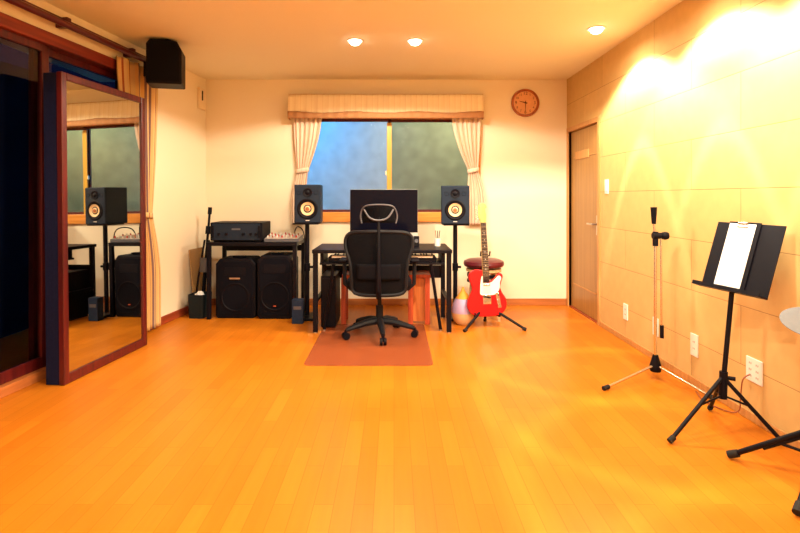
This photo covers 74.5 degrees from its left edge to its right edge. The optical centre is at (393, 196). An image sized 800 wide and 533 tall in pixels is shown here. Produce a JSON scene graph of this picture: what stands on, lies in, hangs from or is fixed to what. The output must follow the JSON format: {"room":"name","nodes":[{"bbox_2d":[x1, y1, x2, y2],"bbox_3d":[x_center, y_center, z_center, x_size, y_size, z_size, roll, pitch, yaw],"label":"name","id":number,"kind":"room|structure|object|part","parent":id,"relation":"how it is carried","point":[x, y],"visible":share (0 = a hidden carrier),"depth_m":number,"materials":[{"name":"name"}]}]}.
{"room":"studio","nodes":[
{"label":"studio","id":0,"kind":"room"},
{"bbox_2d":[0,0,205,316],"bbox_3d":[-2.425,-0.050,2.100,0.122,2.400,7.150,0,0,6],"label":"wall","id":1,"kind":"structure","parent":0,"point":[179,202],"depth_m":4.95,"materials":[{"name":"paint"}]},
{"bbox_2d":[0,12,116,398],"bbox_3d":[-2.281,0.045,3.337,0.150,2.210,2.000,0,0,6],"label":"door","id":2,"kind":"structure","parent":1,"relation":"in","point":[28,51],"depth_m":3.23,"materials":[{"name":"brown wood"}]},
{"bbox_3d":[-2.308,0.045,2.912,0.006,1.960,0.900,0,0,6],"label":"pane","id":3,"kind":"part","parent":2,"relation":"part of","materials":[{"name":"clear glass"}]},
{"bbox_3d":[-2.281,1.120,3.337,0.150,0.060,2.000,0,0,6],"label":"sill","id":4,"kind":"part","parent":2,"relation":"part of","materials":[{"name":"brown wood"}]},
{"bbox_3d":[-2.307,0.055,2.912,0.035,2.070,1.010,0,0,6],"label":"sash","id":5,"kind":"part","parent":2,"relation":"part of","materials":[{"name":"brown wood"}]},
{"bbox_3d":[-2.286,0.045,3.337,0.140,2.210,2.000,0,0,6],"label":"frame","id":6,"kind":"part","parent":2,"relation":"part of","materials":[{"name":"brown wood"}]},
{"bbox_3d":[-2.260,0.055,3.802,0.035,2.070,0.930,0,0,6],"label":"sash","id":7,"kind":"part","parent":2,"relation":"part of","materials":[{"name":"brown wood"}]},
{"bbox_3d":[-2.260,0.045,3.802,0.006,1.960,0.820,0,0,6],"label":"pane","id":8,"kind":"part","parent":2,"relation":"part of","materials":[{"name":"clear glass"}]},
{"bbox_2d":[3,0,145,61],"bbox_3d":[-2.173,-1.137,3.376,0.117,0.087,2.540,0,0,6],"label":"rail","id":9,"kind":"object","parent":1,"relation":"attached to","point":[60,22],"visible":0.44,"depth_m":3.47,"materials":[{"name":"brown wood"}]},
{"bbox_2d":[116,56,160,330],"bbox_3d":[-2.082,0.020,4.302,0.071,2.200,0.602,0,0,8],"label":"door curtain","id":10,"kind":"object","parent":9,"relation":"hanging from","point":[130,78],"visible":0.48,"depth_m":4.45,"materials":[{"name":"beige fabric"}]},
{"bbox_2d":[147,306,188,331],"bbox_3d":[-2.059,1.113,4.958,0.014,0.075,1.250,0,0,6],"label":"baseboard","id":11,"kind":"structure","parent":1,"relation":"attached to","point":[176,314],"depth_m":4.91,"materials":[{"name":"red wood"}]},
{"bbox_2d":[197,87,205,110],"bbox_3d":[-1.997,-1.020,5.469,0.033,0.220,0.150,0,0,6],"label":"air vent","id":12,"kind":"object","parent":1,"relation":"in","point":[201,93],"visible":1,"depth_m":5.43,"materials":[{"name":"plastic"}]},
{"bbox_2d":[43,0,682,79],"bbox_3d":[-0.620,-1.300,2.100,5.160,0.100,7.240,0,0,0],"label":"ceiling","id":13,"kind":"structure","parent":0,"point":[218,39],"depth_m":4.00,"materials":[{"name":"paint"}]},
{"bbox_2d":[143,39,184,89],"bbox_3d":[-1.869,-1.061,4.265,0.325,0.352,0.366,0,0,-14],"label":"wall speaker","id":14,"kind":"object","parent":13,"relation":"attached to","point":[164,66],"visible":1,"depth_m":4.10,"materials":[{"name":"black plastic"}]},
{"bbox_2d":[148,40,178,81],"bbox_3d":[-1.795,-1.061,4.099,0.229,0.317,0.008,0,0,-14],"label":"grille","id":15,"kind":"object","parent":14,"relation":"attached to","point":[163,55],"depth_m":4.10,"materials":[{"name":"black fabric"}]},
{"bbox_2d":[347,38,362,45],"bbox_3d":[-0.311,-1.230,4.200,0.136,0.040,0.136,0,0,0],"label":"recessed light","id":16,"kind":"object","parent":13,"relation":"in","point":[353,41],"visible":1,"depth_m":4.17,"materials":[{"name":"white plastic"}]},
{"bbox_2d":[407,38,423,45],"bbox_3d":[0.168,-1.230,4.200,0.136,0.040,0.136,0,0,0],"label":"recessed light","id":17,"kind":"object","parent":13,"relation":"in","point":[413,41],"visible":1,"depth_m":4.17,"materials":[{"name":"white plastic"}]},
{"bbox_2d":[587,26,605,33],"bbox_3d":[1.500,-1.230,3.900,0.136,0.040,0.136,0,0,0],"label":"recessed light","id":18,"kind":"object","parent":13,"relation":"in","point":[594,29],"visible":1,"depth_m":3.87,"materials":[{"name":"white plastic"}]},
{"bbox_2d":[206,80,566,297],"bbox_3d":[-0.120,-0.050,5.660,4.160,2.400,0.120,0,0,0],"label":"wall","id":19,"kind":"structure","parent":0,"point":[251,166],"depth_m":5.60,"materials":[{"name":"paint"}]},
{"bbox_2d":[288,94,483,119],"bbox_3d":[-0.085,-0.943,5.517,2.034,0.256,0.165,0,0,0],"label":"valance","id":20,"kind":"object","parent":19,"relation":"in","point":[299,105],"depth_m":5.45,"materials":[{"name":"fabric"}]},
{"bbox_2d":[452,118,485,224],"bbox_3d":[0.788,-0.280,5.543,0.357,1.140,0.063,0,0,-3],"label":"window curtain","id":21,"kind":"object","parent":20,"relation":"hanging from","point":[467,131],"visible":0.87,"depth_m":5.54,"materials":[{"name":"beige fabric"}]},
{"bbox_2d":[212,298,566,304],"bbox_3d":[-0.081,1.115,5.593,3.839,0.070,0.014,0,0,0],"label":"baseboard","id":22,"kind":"structure","parent":19,"relation":"attached to","point":[351,301],"depth_m":5.59,"materials":[{"name":"brown wood"}]},
{"bbox_2d":[307,118,480,221],"bbox_3d":[-0.050,-0.302,5.645,2.000,1.135,0.150,0,0,0],"label":"window","id":23,"kind":"structure","parent":19,"relation":"in","point":[424,155],"depth_m":5.66,"materials":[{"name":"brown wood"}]},
{"bbox_2d":[291,118,321,223],"bbox_3d":[-0.920,-0.280,5.547,0.322,1.140,0.063,0,0,-3],"label":"window curtain","id":24,"kind":"object","parent":23,"relation":"hanging from","point":[306,130],"visible":0.76,"depth_m":5.54,"materials":[{"name":"beige fabric"}]},
{"bbox_3d":[-0.507,-0.335,5.657,0.905,0.950,0.005,0,0,0],"label":"pane","id":25,"kind":"part","parent":23,"relation":"part of","materials":[{"name":"clear glass"}]},
{"bbox_3d":[-0.050,0.213,5.645,2.000,0.104,0.150,0,0,0],"label":"sill","id":26,"kind":"part","parent":23,"relation":"part of","materials":[{"name":"brown wood"}]},
{"bbox_3d":[-0.050,-0.337,5.675,1.870,0.994,0.060,0,0,0],"label":"sash","id":27,"kind":"part","parent":23,"relation":"part of","materials":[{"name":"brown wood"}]},
{"bbox_3d":[-0.050,-0.352,5.655,1.940,1.035,0.130,0,0,0],"label":"frame","id":28,"kind":"part","parent":23,"relation":"part of","materials":[{"name":"brown wood"}]},
{"bbox_3d":[0.407,-0.335,5.692,0.905,0.950,0.005,0,0,0],"label":"pane","id":29,"kind":"part","parent":23,"relation":"part of","materials":[{"name":"clear glass"}]},
{"bbox_2d":[511,89,539,116],"bbox_3d":[1.395,-1.000,5.583,0.300,0.300,0.030,0,0,0],"label":"wall clock","id":30,"kind":"object","parent":19,"relation":"attached to","point":[525,102],"visible":1,"depth_m":5.59,"materials":[{"name":"brown wood"}]},
{"bbox_2d":[0,305,799,532],"bbox_3d":[-0.620,1.200,2.100,5.160,0.100,7.240,0,0,0],"label":"floor","id":31,"kind":"structure","parent":0,"point":[214,425],"depth_m":2.50,"materials":[{"name":"orange wood"}]},
{"bbox_2d":[43,71,146,384],"bbox_3d":[-2.034,0.191,3.652,0.125,1.915,0.895,-1,0,6],"label":"mirror","id":32,"kind":"object","parent":31,"relation":"on","point":[95,176],"visible":1,"depth_m":3.48,"materials":[{"name":"brown wood"}]},
{"bbox_2d":[66,81,142,372],"bbox_3d":[-1.987,0.183,3.648,0.008,1.810,0.805,-1,0,6],"label":"mirror glass","id":33,"kind":"object","parent":32,"relation":"attached to","point":[104,127],"depth_m":3.59,"materials":[{"name":"silver mirror"}]},
{"bbox_2d":[188,291,206,318],"bbox_3d":[-1.865,1.038,5.060,0.160,0.225,0.200,0,0,6],"label":"waste bin","id":34,"kind":"object","parent":31,"relation":"on","point":[197,304],"visible":0.71,"depth_m":4.97,"materials":[{"name":"plastic"}]},
{"bbox_2d":[189,247,206,291],"bbox_3d":[-1.984,0.837,5.347,0.076,0.628,0.280,0,0,6],"label":"cardboard sheet","id":35,"kind":"object","parent":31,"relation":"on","point":[194,254],"visible":0.43,"depth_m":5.29,"materials":[{"name":"brown cardboard"}]},
{"bbox_2d":[196,207,211,290],"bbox_3d":[-1.905,0.616,5.269,0.118,1.026,0.170,0,0,36],"label":"stand","id":36,"kind":"object","parent":31,"relation":"on","point":[203,260],"visible":0.6,"depth_m":5.27,"materials":[{"name":"black metal"}]},
{"bbox_3d":[-1.945,0.775,5.261,0.059,0.696,0.032,4,-3,0],"label":"leg","id":37,"kind":"part","parent":36,"relation":"part of","materials":[{"name":"black paint"}]},
{"bbox_2d":[216,255,259,317],"bbox_3d":[-1.500,0.860,5.123,0.380,0.581,0.314,0,0,0],"label":"loudspeaker","id":38,"kind":"object","parent":31,"relation":"on","point":[236,275],"visible":0.98,"depth_m":4.97,"materials":[{"name":"black plastic"}]},
{"bbox_2d":[218,262,252,314],"bbox_3d":[-1.500,0.866,4.977,0.327,0.508,0.010,0,0,0],"label":"grille","id":39,"kind":"object","parent":38,"relation":"attached to","point":[235,279],"depth_m":4.97,"materials":[{"name":"black fabric"}]},
{"bbox_3d":[-1.500,0.578,5.110,0.120,0.018,0.060,0,0,0],"label":"handle","id":40,"kind":"part","parent":38,"relation":"part of","materials":[{"name":"black plastic"}]},
{"bbox_2d":[206,238,304,319],"bbox_3d":[-1.336,0.787,5.175,0.848,0.725,0.490,0,0,0],"label":"table","id":41,"kind":"object","parent":31,"relation":"on","point":[226,245],"visible":0.59,"depth_m":4.93,"materials":[{"name":"black paint"}]},
{"bbox_3d":[-1.740,0.805,4.950,0.036,0.690,0.036,0,0,0],"label":"leg","id":42,"kind":"part","parent":41,"relation":"part of","materials":[{"name":"black paint"}]},
{"bbox_3d":[-1.740,0.805,5.400,0.036,0.690,0.036,0,0,0],"label":"leg","id":43,"kind":"part","parent":41,"relation":"part of","materials":[{"name":"black paint"}]},
{"bbox_2d":[210,221,270,241],"bbox_3d":[-1.485,0.333,5.108,0.490,0.185,0.364,0,0,0],"label":"amplifier","id":44,"kind":"object","parent":41,"relation":"on","point":[257,231],"visible":1,"depth_m":4.94,"materials":[{"name":"black plastic"}]},
{"bbox_3d":[-1.485,0.328,4.947,0.450,0.155,0.010,0,0,0],"label":"panel","id":45,"kind":"part","parent":44,"relation":"part of","materials":[{"name":"black metal"}]},
{"bbox_3d":[-1.336,0.520,5.399,0.768,0.060,0.018,0,0,0],"label":"rail","id":46,"kind":"part","parent":41,"relation":"part of","materials":[{"name":"black metal"}]},
{"bbox_2d":[264,232,302,241],"bbox_3d":[-1.065,0.387,5.090,0.330,0.077,0.240,0,0,0],"label":"mixer","id":47,"kind":"object","parent":41,"relation":"on","point":[271,237],"visible":1,"depth_m":5.00,"materials":[{"name":"grey plastic"}]},
{"bbox_3d":[-1.065,0.381,5.090,0.315,0.027,0.219,0,0,0],"label":"plate","id":48,"kind":"part","parent":47,"relation":"part of","materials":[{"name":"metal"}]},
{"bbox_2d":[294,226,304,311],"bbox_3d":[-0.921,0.715,5.154,0.067,0.866,0.223,0,0,-32],"label":"cable","id":49,"kind":"object","parent":47,"relation":"attached to","point":[297,226],"visible":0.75,"depth_m":5.07,"materials":[{"name":"rubber"}]},
{"bbox_3d":[-0.932,0.805,4.950,0.036,0.690,0.036,0,0,0],"label":"leg","id":50,"kind":"part","parent":41,"relation":"part of","materials":[{"name":"black paint"}]},
{"bbox_3d":[-0.932,0.805,5.400,0.036,0.690,0.036,0,0,0],"label":"leg","id":51,"kind":"part","parent":41,"relation":"part of","materials":[{"name":"black paint"}]},
{"bbox_2d":[257,252,297,318],"bbox_3d":[-1.122,0.842,5.098,0.335,0.616,0.314,0,0,0],"label":"loudspeaker","id":52,"kind":"object","parent":31,"relation":"on","point":[274,269],"visible":0.95,"depth_m":4.95,"materials":[{"name":"black plastic"}]},
{"bbox_2d":[259,259,289,315],"bbox_3d":[-1.122,0.850,4.952,0.288,0.540,0.010,0,0,0],"label":"grille","id":53,"kind":"object","parent":52,"relation":"attached to","point":[274,274],"depth_m":4.95,"materials":[{"name":"black fabric"}]},
{"bbox_2d":[292,298,303,323],"bbox_3d":[-0.875,1.040,4.799,0.100,0.220,0.082,0,0,0],"label":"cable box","id":54,"kind":"object","parent":31,"relation":"on","point":[297,303],"visible":1,"depth_m":4.76,"materials":[{"name":"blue plastic"}]},
{"bbox_2d":[293,222,321,320],"bbox_3d":[-0.825,0.698,5.000,0.240,0.905,0.280,0,0,0],"label":"speaker stand","id":55,"kind":"object","parent":31,"relation":"on","point":[308,316],"visible":0.78,"depth_m":4.98,"materials":[{"name":"black paint"}]},
{"bbox_3d":[-0.825,0.251,5.010,0.240,0.012,0.220,0,0,0],"label":"plate","id":56,"kind":"part","parent":55,"relation":"part of","materials":[{"name":"black paint"}]},
{"bbox_2d":[294,185,322,222],"bbox_3d":[-0.814,0.065,5.028,0.245,0.360,0.304,0,0,-4],"label":"monitor","id":57,"kind":"object","parent":55,"relation":"on","point":[308,199],"visible":1,"depth_m":4.89,"materials":[{"name":"black plastic"}]},
{"bbox_3d":[-0.825,1.137,5.000,0.150,0.025,0.280,0,0,0],"label":"plate","id":58,"kind":"part","parent":55,"relation":"part of","materials":[{"name":"black paint"}]},
{"bbox_2d":[321,270,339,327],"bbox_3d":[-0.575,0.920,4.797,0.130,0.460,0.406,0,0,0],"label":"computer tower","id":59,"kind":"object","parent":31,"relation":"on","point":[334,306],"visible":0.9,"depth_m":4.60,"materials":[{"name":"black plastic"}]},
{"bbox_3d":[-0.575,0.915,4.598,0.112,0.410,0.007,0,0,0],"label":"panel","id":60,"kind":"part","parent":59,"relation":"part of","materials":[{"name":"black paint"}]},
{"bbox_2d":[312,243,451,332],"bbox_3d":[-0.100,0.797,4.730,1.180,0.705,0.620,0,0,0],"label":"desk","id":61,"kind":"object","parent":31,"relation":"on","point":[436,269],"visible":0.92,"depth_m":4.47,"materials":[{"name":"black paint"}]},
{"bbox_3d":[-0.665,0.808,4.455,0.040,0.667,0.040,0,0,0],"label":"leg","id":62,"kind":"part","parent":61,"relation":"part of","materials":[{"name":"black paint"}]},
{"bbox_3d":[-0.665,0.808,5.005,0.040,0.667,0.040,0,0,0],"label":"leg","id":63,"kind":"part","parent":61,"relation":"part of","materials":[{"name":"black paint"}]},
{"bbox_2d":[328,253,435,261],"bbox_3d":[-0.100,0.525,4.571,0.920,0.064,0.198,0,0,0],"label":"keyboard","id":64,"kind":"object","parent":61,"relation":"on","point":[335,257],"visible":0.41,"depth_m":4.48,"materials":[{"name":"black plastic"}]},
{"bbox_2d":[320,258,444,264],"bbox_3d":[-0.100,0.566,4.635,1.060,0.018,0.370,0,0,0],"label":"keyboard tray","id":65,"kind":"object","parent":61,"relation":"on","point":[439,261],"depth_m":4.45,"materials":[{"name":"black paint"}]},
{"bbox_3d":[-0.100,0.710,5.013,1.140,0.120,0.015,0,0,0],"label":"rail","id":66,"kind":"part","parent":61,"relation":"part of","materials":[{"name":"black metal"}]},
{"bbox_2d":[350,189,417,236],"bbox_3d":[-0.093,0.188,4.885,0.626,0.515,0.170,0,0,0],"label":"computer monitor","id":67,"kind":"object","parent":61,"relation":"on","point":[405,201],"visible":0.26,"depth_m":4.85,"materials":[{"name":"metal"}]},
{"bbox_2d":[414,236,418,246],"bbox_3d":[0.200,0.398,4.698,0.048,0.095,0.064,0,0,0],"label":"speaker","id":68,"kind":"object","parent":61,"relation":"on","point":[416,238],"visible":0.92,"depth_m":4.67},
{"bbox_2d":[434,230,440,245],"bbox_3d":[0.395,0.375,4.780,0.060,0.140,0.060,0,0,0],"label":"pen cup","id":69,"kind":"object","parent":61,"relation":"on","point":[437,241],"visible":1,"depth_m":4.76,"materials":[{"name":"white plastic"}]},
{"bbox_3d":[0.465,0.808,5.005,0.040,0.667,0.040,0,0,0],"label":"leg","id":70,"kind":"part","parent":61,"relation":"part of","materials":[{"name":"black paint"}]},
{"bbox_3d":[0.465,0.885,4.730,0.026,0.030,0.510,0,0,0],"label":"rail","id":71,"kind":"part","parent":61,"relation":"part of","materials":[{"name":"black metal"}]},
{"bbox_3d":[0.465,0.808,4.455,0.040,0.667,0.040,0,0,0],"label":"leg","id":72,"kind":"part","parent":61,"relation":"part of","materials":[{"name":"black paint"}]},
{"bbox_2d":[341,271,430,324],"bbox_3d":[-0.073,0.925,4.870,0.807,0.450,0.260,0,0,0],"label":"wooden bench","id":73,"kind":"object","parent":31,"relation":"on","point":[418,295],"visible":0.76,"depth_m":4.74,"materials":[{"name":"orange wood"}]},
{"bbox_3d":[-0.455,0.940,4.763,0.044,0.420,0.045,0,0,0],"label":"leg","id":74,"kind":"part","parent":73,"relation":"part of","materials":[{"name":"red wood"}]},
{"bbox_3d":[-0.445,0.940,4.963,0.024,0.420,0.045,0,0,0],"label":"leg","id":75,"kind":"part","parent":73,"relation":"part of","materials":[{"name":"red wood"}]},
{"bbox_3d":[-0.070,0.715,4.870,0.800,0.030,0.260,0,0,0],"label":"seat","id":76,"kind":"part","parent":73,"relation":"part of","materials":[{"name":"red wood"}]},
{"bbox_3d":[0.150,0.940,4.763,0.044,0.420,0.045,0,0,0],"label":"leg","id":77,"kind":"part","parent":73,"relation":"part of","materials":[{"name":"red wood"}]},
{"bbox_3d":[0.228,0.930,4.800,0.105,0.400,0.020,0,0,0],"label":"panel","id":78,"kind":"part","parent":73,"relation":"part of","materials":[{"name":"orange wood"}]},
{"bbox_3d":[0.302,0.940,4.763,0.044,0.420,0.045,0,0,0],"label":"leg","id":79,"kind":"part","parent":73,"relation":"part of","materials":[{"name":"red wood"}]},
{"bbox_2d":[442,224,468,320],"bbox_3d":[0.582,0.703,5.000,0.240,0.895,0.280,0,0,0],"label":"speaker stand","id":80,"kind":"object","parent":31,"relation":"on","point":[455,266],"visible":0.57,"depth_m":4.98,"materials":[{"name":"black paint"}]},
{"bbox_2d":[441,186,468,223],"bbox_3d":[0.584,0.074,5.007,0.262,0.360,0.304,0,0,7],"label":"speaker","id":81,"kind":"object","parent":80,"relation":"on","point":[454,199],"visible":1,"depth_m":4.87,"materials":[{"name":"black plastic"}]},
{"bbox_3d":[0.582,0.261,5.010,0.240,0.012,0.220,0,0,0],"label":"plate","id":82,"kind":"part","parent":80,"relation":"part of","materials":[{"name":"black paint"}]},
{"bbox_2d":[452,287,473,324],"bbox_3d":[0.625,0.980,4.760,0.208,0.340,0.208,0,0,0],"label":"ornament","id":83,"kind":"object","parent":31,"relation":"on","point":[461,315],"visible":0.81,"depth_m":4.68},
{"bbox_2d":[463,257,503,321],"bbox_3d":[0.850,0.868,4.985,0.384,0.566,0.384,0,0,0],"label":"round stool","id":84,"kind":"object","parent":31,"relation":"on","point":[495,264],"visible":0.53,"depth_m":4.87,"materials":[{"name":"red leather"}]},
{"bbox_2d":[463,257,503,268],"bbox_3d":[0.850,0.630,4.985,0.384,0.090,0.384,0,0,0],"label":"cushion","id":85,"kind":"object","parent":84,"relation":"on","point":[471,263],"depth_m":4.86,"materials":[{"name":"red leather"}]},
{"bbox_2d":[463,251,526,331],"bbox_3d":[0.864,0.819,4.662,0.558,0.667,0.416,0,0,0],"label":"guitar stand","id":86,"kind":"object","parent":31,"relation":"on","point":[478,313],"visible":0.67,"depth_m":4.57,"materials":[{"name":"black paint"}]},
{"bbox_3d":[0.710,1.049,4.580,0.023,0.198,0.323,0,0,45],"label":"leg","id":87,"kind":"part","parent":86,"relation":"part of","materials":[{"name":"black paint"}]},
{"bbox_2d":[466,203,506,316],"bbox_3d":[0.816,0.554,4.667,0.354,1.000,0.121,0,0,-3],"label":"electric guitar","id":88,"kind":"object","parent":86,"relation":"on","point":[486,297],"visible":0.99,"depth_m":4.64,"materials":[{"name":"red wood"}]},
{"bbox_3d":[0.920,0.909,4.633,0.049,0.136,0.003,-2,-6,-4],"label":"control plate","id":89,"kind":"part","parent":88,"relation":"part of","materials":[{"name":"silver metal"}]},
{"bbox_3d":[0.975,1.049,4.605,0.364,0.199,0.023,0,0,29],"label":"leg","id":90,"kind":"part","parent":86,"relation":"part of","materials":[{"name":"black paint"}]},
{"bbox_2d":[602,207,712,398],"bbox_3d":[1.532,0.607,3.300,0.589,1.086,0.650,0,0,0],"label":"microphone stand","id":91,"kind":"object","parent":31,"relation":"on","point":[655,365],"visible":0.92,"depth_m":3.31,"materials":[{"name":"silver metal"}]},
{"bbox_3d":[1.447,1.101,3.226,0.432,0.088,0.015,0,0,-27],"label":"leg","id":92,"kind":"part","parent":91,"relation":"part of","materials":[{"name":"silver metal"}]},
{"bbox_3d":[1.733,1.101,3.153,0.015,0.088,0.360,0,0,-24],"label":"leg","id":93,"kind":"part","parent":91,"relation":"part of","materials":[{"name":"silver metal"}]},
{"bbox_2d":[696,374,750,412],"bbox_3d":[1.774,1.027,2.896,0.064,0.241,0.408,0,0,-7],"label":"power cable","id":94,"kind":"object","parent":31,"relation":"on","point":[744,377],"visible":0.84,"depth_m":2.76,"materials":[{"name":"plastic"}]},
{"bbox_2d":[667,222,786,443],"bbox_3d":[1.513,0.639,2.565,0.518,1.019,0.449,0,0,-14],"label":"music stand","id":95,"kind":"object","parent":31,"relation":"on","point":[770,239],"visible":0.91,"depth_m":2.50,"materials":[{"name":"black paint"}]},
{"bbox_3d":[1.442,1.006,2.505,0.328,0.277,0.128,0,0,0],"label":"leg","id":96,"kind":"part","parent":95,"relation":"part of","materials":[{"name":"black paint"}]},
{"bbox_3d":[1.650,1.006,2.695,0.019,0.276,0.301,0,0,20],"label":"leg","id":97,"kind":"part","parent":95,"relation":"part of","materials":[{"name":"black paint"}]},
{"bbox_2d":[713,221,761,289],"bbox_3d":[1.687,0.291,2.592,0.112,0.335,0.178,0,0,-14],"label":"sheet","id":98,"kind":"object","parent":95,"relation":"on","point":[741,239],"visible":0.97,"depth_m":2.58,"materials":[{"name":"white paper"}]},
{"bbox_3d":[1.700,1.006,2.495,0.253,0.275,0.019,0,0,33],"label":"leg","id":99,"kind":"part","parent":95,"relation":"part of","materials":[{"name":"black paint"}]},
{"bbox_2d":[726,430,799,516],"bbox_3d":[1.626,0.819,2.046,0.384,0.658,0.562,0,0,0],"label":"cymbal stand","id":100,"kind":"object","parent":31,"relation":"on","point":[783,440],"visible":1,"depth_m":2.18,"materials":[{"name":"black paint"}]},
{"bbox_3d":[1.587,1.020,2.195,0.023,0.248,0.335,0,0,-44],"label":"leg","id":101,"kind":"part","parent":100,"relation":"part of","materials":[{"name":"black paint"}]},
{"bbox_2d":[779,307,799,333],"bbox_3d":[1.701,0.499,2.083,0.283,0.094,0.272,0,0,34],"label":"cymbal","id":102,"kind":"object","parent":100,"relation":"on","point":[790,318],"visible":1,"depth_m":2.13,"materials":[{"name":"silver metal"}]},
{"bbox_3d":[-0.175,1.148,4.165,0.890,0.003,1.170,0,0,0],"label":"chair mat","id":103,"kind":"object","parent":31,"relation":"on","visible":0},
{"bbox_2d":[339,204,418,344],"bbox_3d":[-0.120,0.600,4.346,0.650,1.092,0.619,0,0,0],"label":"office chair","id":104,"kind":"object","parent":103,"relation":"on","point":[378,260],"visible":1,"depth_m":4.13,"materials":[{"name":"fabric"}]},
{"bbox_3d":[-0.323,0.650,4.340,0.206,0.246,0.032,0,0,0],"label":"arm post","id":105,"kind":"part","parent":104,"relation":"part of","materials":[{"name":"plastic"}]},
{"bbox_3d":[-0.261,1.040,4.294,0.276,0.095,0.064,0,0,-25],"label":"leg","id":106,"kind":"part","parent":104,"relation":"part of","materials":[{"name":"plastic"}]},
{"bbox_3d":[-0.226,1.040,4.474,0.064,0.095,0.276,0,0,-43],"label":"leg","id":107,"kind":"part","parent":104,"relation":"part of","materials":[{"name":"plastic"}]},
{"bbox_3d":[-0.120,0.523,4.155,0.564,0.529,0.085,0,0,0],"label":"frame","id":108,"kind":"part","parent":104,"relation":"part of","materials":[{"name":"plastic"}]},
{"bbox_3d":[-0.120,0.132,4.141,0.302,0.155,0.069,0,0,0],"label":"headrest frame","id":109,"kind":"part","parent":104,"relation":"part of","materials":[{"name":"grey plastic"}]},
{"bbox_3d":[-0.120,0.695,4.398,0.529,0.065,0.465,0,0,0],"label":"seat","id":110,"kind":"part","parent":104,"relation":"part of","materials":[{"name":"fabric"}]},
{"bbox_3d":[-0.101,1.040,4.205,0.064,0.095,0.276,0,0,-7],"label":"leg","id":111,"kind":"part","parent":104,"relation":"part of","materials":[{"name":"plastic"}]},
{"bbox_3d":[0.033,1.040,4.330,0.276,0.095,0.064,0,0,11],"label":"leg","id":112,"kind":"part","parent":104,"relation":"part of","materials":[{"name":"plastic"}]},
{"bbox_3d":[0.083,0.650,4.340,0.206,0.246,0.032,0,0,0],"label":"arm post","id":113,"kind":"part","parent":104,"relation":"part of","materials":[{"name":"plastic"}]},
{"bbox_2d":[567,0,799,440],"bbox_3d":[1.900,-0.050,2.100,0.120,2.400,7.000,0,0,0],"label":"wall","id":114,"kind":"structure","parent":0,"point":[698,109],"depth_m":3.14,"materials":[{"name":"paint"}]},
{"bbox_2d":[567,116,599,325],"bbox_3d":[1.881,0.212,5.135,0.159,1.875,0.880,0,0,0],"label":"door","id":115,"kind":"structure","parent":114,"relation":"in","point":[585,137],"depth_m":5.11,"materials":[{"name":"brown wood"}]},
{"bbox_3d":[1.858,-0.420,5.200,0.008,0.080,0.370,0,0,0],"label":"panel","id":116,"kind":"part","parent":115,"relation":"part of","materials":[{"name":"brown wood"}]},
{"bbox_3d":[1.900,1.145,5.135,0.120,0.010,0.790,0,0,0],"label":"sill","id":117,"kind":"part","parent":115,"relation":"part of","materials":[{"name":"red wood"}]},
{"bbox_3d":[1.859,0.247,5.145,0.006,1.306,0.620,0,0,0],"label":"moulding","id":118,"kind":"part","parent":115,"relation":"part of","materials":[{"name":"brown wood"}]},
{"bbox_3d":[1.831,0.260,4.860,0.061,0.180,0.140,0,0,0],"label":"handle","id":119,"kind":"part","parent":115,"relation":"part of","materials":[{"name":"metal"}]},
{"bbox_2d":[605,179,608,193],"bbox_3d":[1.833,-0.090,4.540,0.014,0.125,0.075,0,0,0],"label":"light switch","id":120,"kind":"object","parent":114,"relation":"attached to","point":[606,180],"visible":1,"depth_m":4.52,"materials":[{"name":"white plastic"}]},
{"bbox_2d":[623,303,627,320],"bbox_3d":[1.835,0.910,4.170,0.008,0.125,0.075,0,0,0],"label":"wall outlet","id":121,"kind":"object","parent":114,"relation":"attached to","point":[625,306],"visible":1,"depth_m":4.16,"materials":[{"name":"white plastic"}]},
{"bbox_2d":[653,317,658,336],"bbox_3d":[1.835,0.910,3.690,0.008,0.125,0.075,0,0,0],"label":"wall outlet","id":122,"kind":"object","parent":114,"relation":"attached to","point":[653,317],"visible":0.63,"depth_m":3.66,"materials":[{"name":"white plastic"}]},
{"bbox_2d":[690,332,697,357],"bbox_3d":[1.835,0.905,3.215,0.008,0.135,0.078,0,0,0],"label":"wall outlet","id":123,"kind":"object","parent":114,"relation":"attached to","point":[693,337],"visible":1,"depth_m":3.21,"materials":[{"name":"white plastic"}]},
{"bbox_2d":[600,321,799,448],"bbox_3d":[1.835,1.127,1.645,0.010,0.045,6.070,0,0,0],"label":"baseboard","id":124,"kind":"structure","parent":114,"relation":"attached to","point":[731,404],"depth_m":3.18,"materials":[{"name":"brown wood"}]},
{"bbox_2d":[746,355,762,386],"bbox_3d":[1.835,0.885,2.680,0.008,0.122,0.118,0,0,0],"label":"wall outlet","id":125,"kind":"object","parent":114,"relation":"attached to","point":[754,367],"visible":1,"depth_m":2.67,"materials":[{"name":"white plastic"}]}
]}

